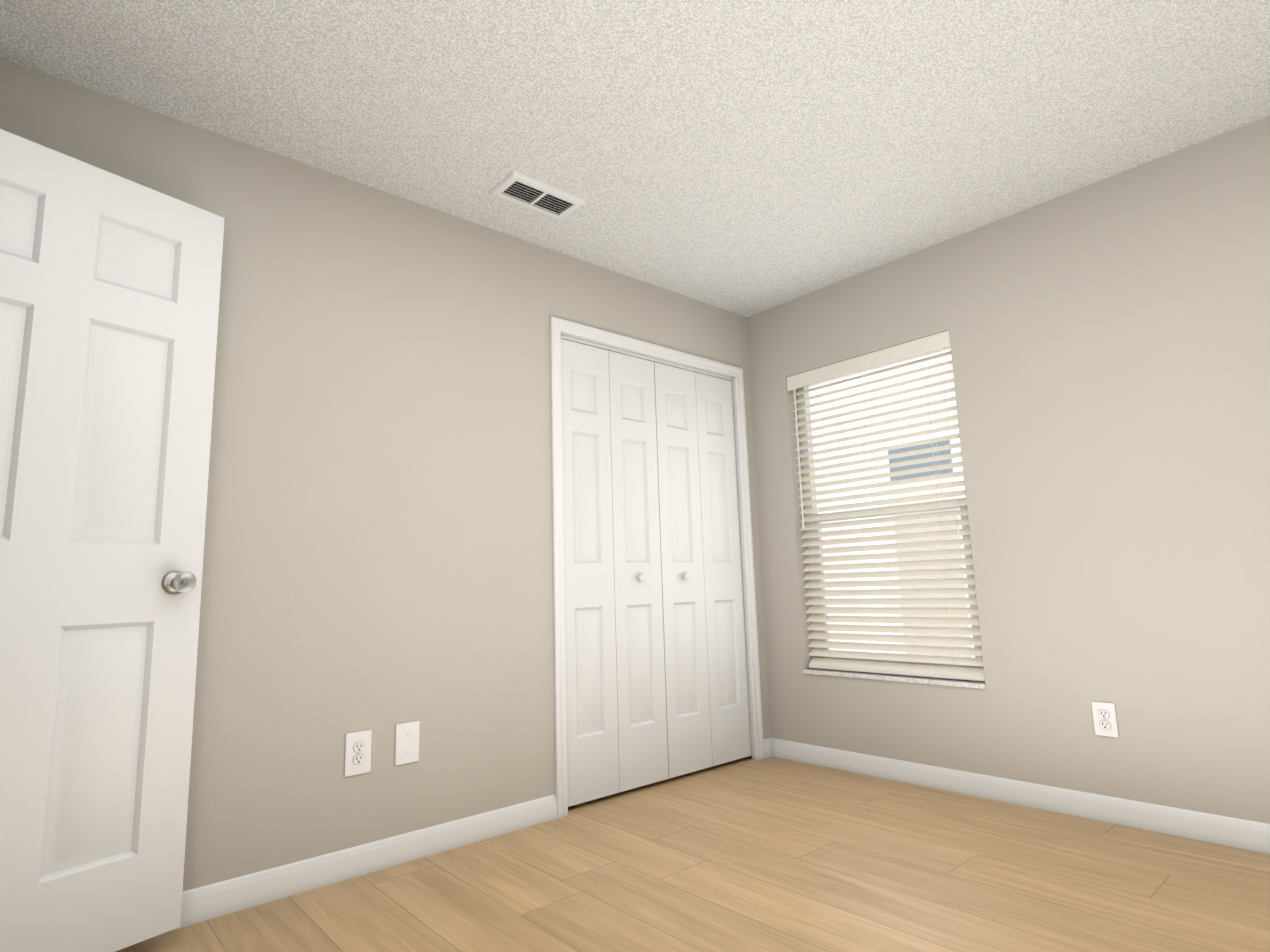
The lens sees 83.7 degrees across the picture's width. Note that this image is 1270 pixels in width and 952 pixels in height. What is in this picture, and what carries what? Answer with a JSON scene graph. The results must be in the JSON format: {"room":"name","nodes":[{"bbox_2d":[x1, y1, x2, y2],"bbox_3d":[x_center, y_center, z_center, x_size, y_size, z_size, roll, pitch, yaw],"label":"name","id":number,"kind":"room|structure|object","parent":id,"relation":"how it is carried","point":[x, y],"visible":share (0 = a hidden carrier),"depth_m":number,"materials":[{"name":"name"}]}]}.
{"room":"empty bedroom","nodes":[
{"label":"empty bedroom","id":0,"kind":"room"},
{"bbox_2d":[0,58,770,891],"bbox_3d":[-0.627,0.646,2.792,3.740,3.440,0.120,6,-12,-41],"label":"wall","id":1,"kind":"structure","parent":0,"point":[378,540],"depth_m":2.51,"materials":[{"name":"beige paint"}]},
{"bbox_2d":[0,129,224,951],"bbox_3d":[-1.488,0.164,1.760,0.758,2.030,0.280,6,-12,-41],"label":"entry door","id":2,"kind":"structure","parent":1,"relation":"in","point":[109,295],"depth_m":1.83,"materials":[{"name":"white paint"}]},
{"bbox_2d":[344,729,371,776],"bbox_3d":[-0.929,0.931,2.383,0.089,0.140,0.010,6,-12,-41],"label":"electrical outlet","id":3,"kind":"object","parent":1,"relation":"attached to","point":[358,748],"visible":1,"depth_m":2.38,"materials":[{"name":"white plastic"}]},
{"bbox_2d":[173,794,556,929],"bbox_3d":[-1.097,1.248,2.173,2.077,0.090,0.014,6,-12,-41],"label":"baseboard","id":4,"kind":"structure","parent":1,"relation":"attached to","point":[211,901],"depth_m":2.32,"materials":[{"name":"white wood"}]},
{"bbox_2d":[395,720,419,765],"bbox_3d":[-0.801,0.940,2.497,0.089,0.140,0.007,6,-12,-41],"label":"blank wall plate","id":5,"kind":"object","parent":1,"relation":"attached to","point":[407,740],"visible":1,"depth_m":2.49,"materials":[{"name":"white plastic"}]},
{"bbox_2d":[561,338,751,811],"bbox_3d":[0.129,0.422,3.456,1.202,2.040,0.070,6,-12,-41],"label":"closet door","id":6,"kind":"structure","parent":1,"relation":"in","point":[656,676],"depth_m":3.40,"materials":[{"name":"white paint"}]},
{"bbox_2d":[549,316,764,817],"bbox_3d":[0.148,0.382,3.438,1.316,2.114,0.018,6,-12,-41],"label":"trim","id":7,"kind":"structure","parent":1,"relation":"attached to","point":[557,326],"depth_m":3.17,"materials":[{"name":"white wood"}]},
{"bbox_2d":[0,0,1269,316],"bbox_3d":[-0.341,-1.314,1.761,4.970,0.100,4.110,6,-12,-41],"label":"ceiling","id":8,"kind":"structure","parent":0,"point":[746,158],"depth_m":2.27,"materials":[{"name":"white paint"}]},
{"bbox_2d":[488,170,586,220],"bbox_3d":[-0.381,-1.096,2.795,0.343,0.012,0.185,6,-12,-41],"label":"ceiling vent","id":9,"kind":"object","parent":8,"relation":"in","point":[520,189],"visible":1,"depth_m":2.78,"materials":[{"name":"white metal"}]},
{"bbox_2d":[116,756,1269,951],"bbox_3d":[-0.264,1.195,1.373,4.970,0.100,4.110,6,-12,-41],"label":"floor","id":10,"kind":"structure","parent":0,"point":[772,854],"depth_m":2.15,"materials":[{"name":"brown wood"}]},
{"bbox_2d":[747,115,1269,823],"bbox_3d":[1.764,0.077,2.858,0.150,2.440,3.090,6,-12,-41],"label":"wall","id":11,"kind":"structure","parent":0,"point":[1111,349],"depth_m":2.75,"materials":[{"name":"beige paint"}]},
{"bbox_2d":[797,347,983,668],"bbox_3d":[1.242,0.175,3.518,0.054,1.560,0.910,6,-12,-41],"label":"window","id":12,"kind":"structure","parent":11,"relation":"in","point":[804,411],"depth_m":3.56,"materials":[{"name":"clear glass"}]},
{"bbox_2d":[786,330,984,681],"bbox_3d":[1.180,0.166,3.463,0.073,1.553,0.906,6,-12,-41],"label":"window blinds","id":13,"kind":"object","parent":12,"relation":"attached to","point":[920,346],"visible":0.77,"depth_m":3.41,"materials":[{"name":"white plastic"}]},
{"bbox_2d":[803,668,985,688],"bbox_3d":[1.207,0.949,3.345,0.112,0.020,0.910,6,-12,-41],"label":"window sill","id":14,"kind":"structure","parent":11,"relation":"attached to","point":[918,679],"depth_m":3.27,"materials":[{"name":"stone"}]},
{"bbox_2d":[764,738,1269,853],"bbox_3d":[1.726,1.233,2.634,0.020,0.090,3.060,6,-12,-41],"label":"baseboard","id":15,"kind":"structure","parent":11,"relation":"attached to","point":[1212,828],"depth_m":2.76,"materials":[{"name":"white wood"}]},
{"bbox_2d":[1091,701,1118,737],"bbox_3d":[1.755,0.910,2.648,0.010,0.124,0.078,6,-12,-41],"label":"outlet","id":16,"kind":"object","parent":11,"relation":"attached to","point":[1104,719],"visible":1,"depth_m":2.65,"materials":[{"name":"white plastic"}]},
{"label":"outside","id":17,"kind":"structure","parent":0,"visible":0},
{"bbox_2d":[809,349,974,657],"bbox_3d":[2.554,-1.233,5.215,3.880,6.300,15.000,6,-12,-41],"label":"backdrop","id":18,"kind":"structure","parent":17,"point":[890,399],"depth_m":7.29,"materials":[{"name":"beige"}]}
]}

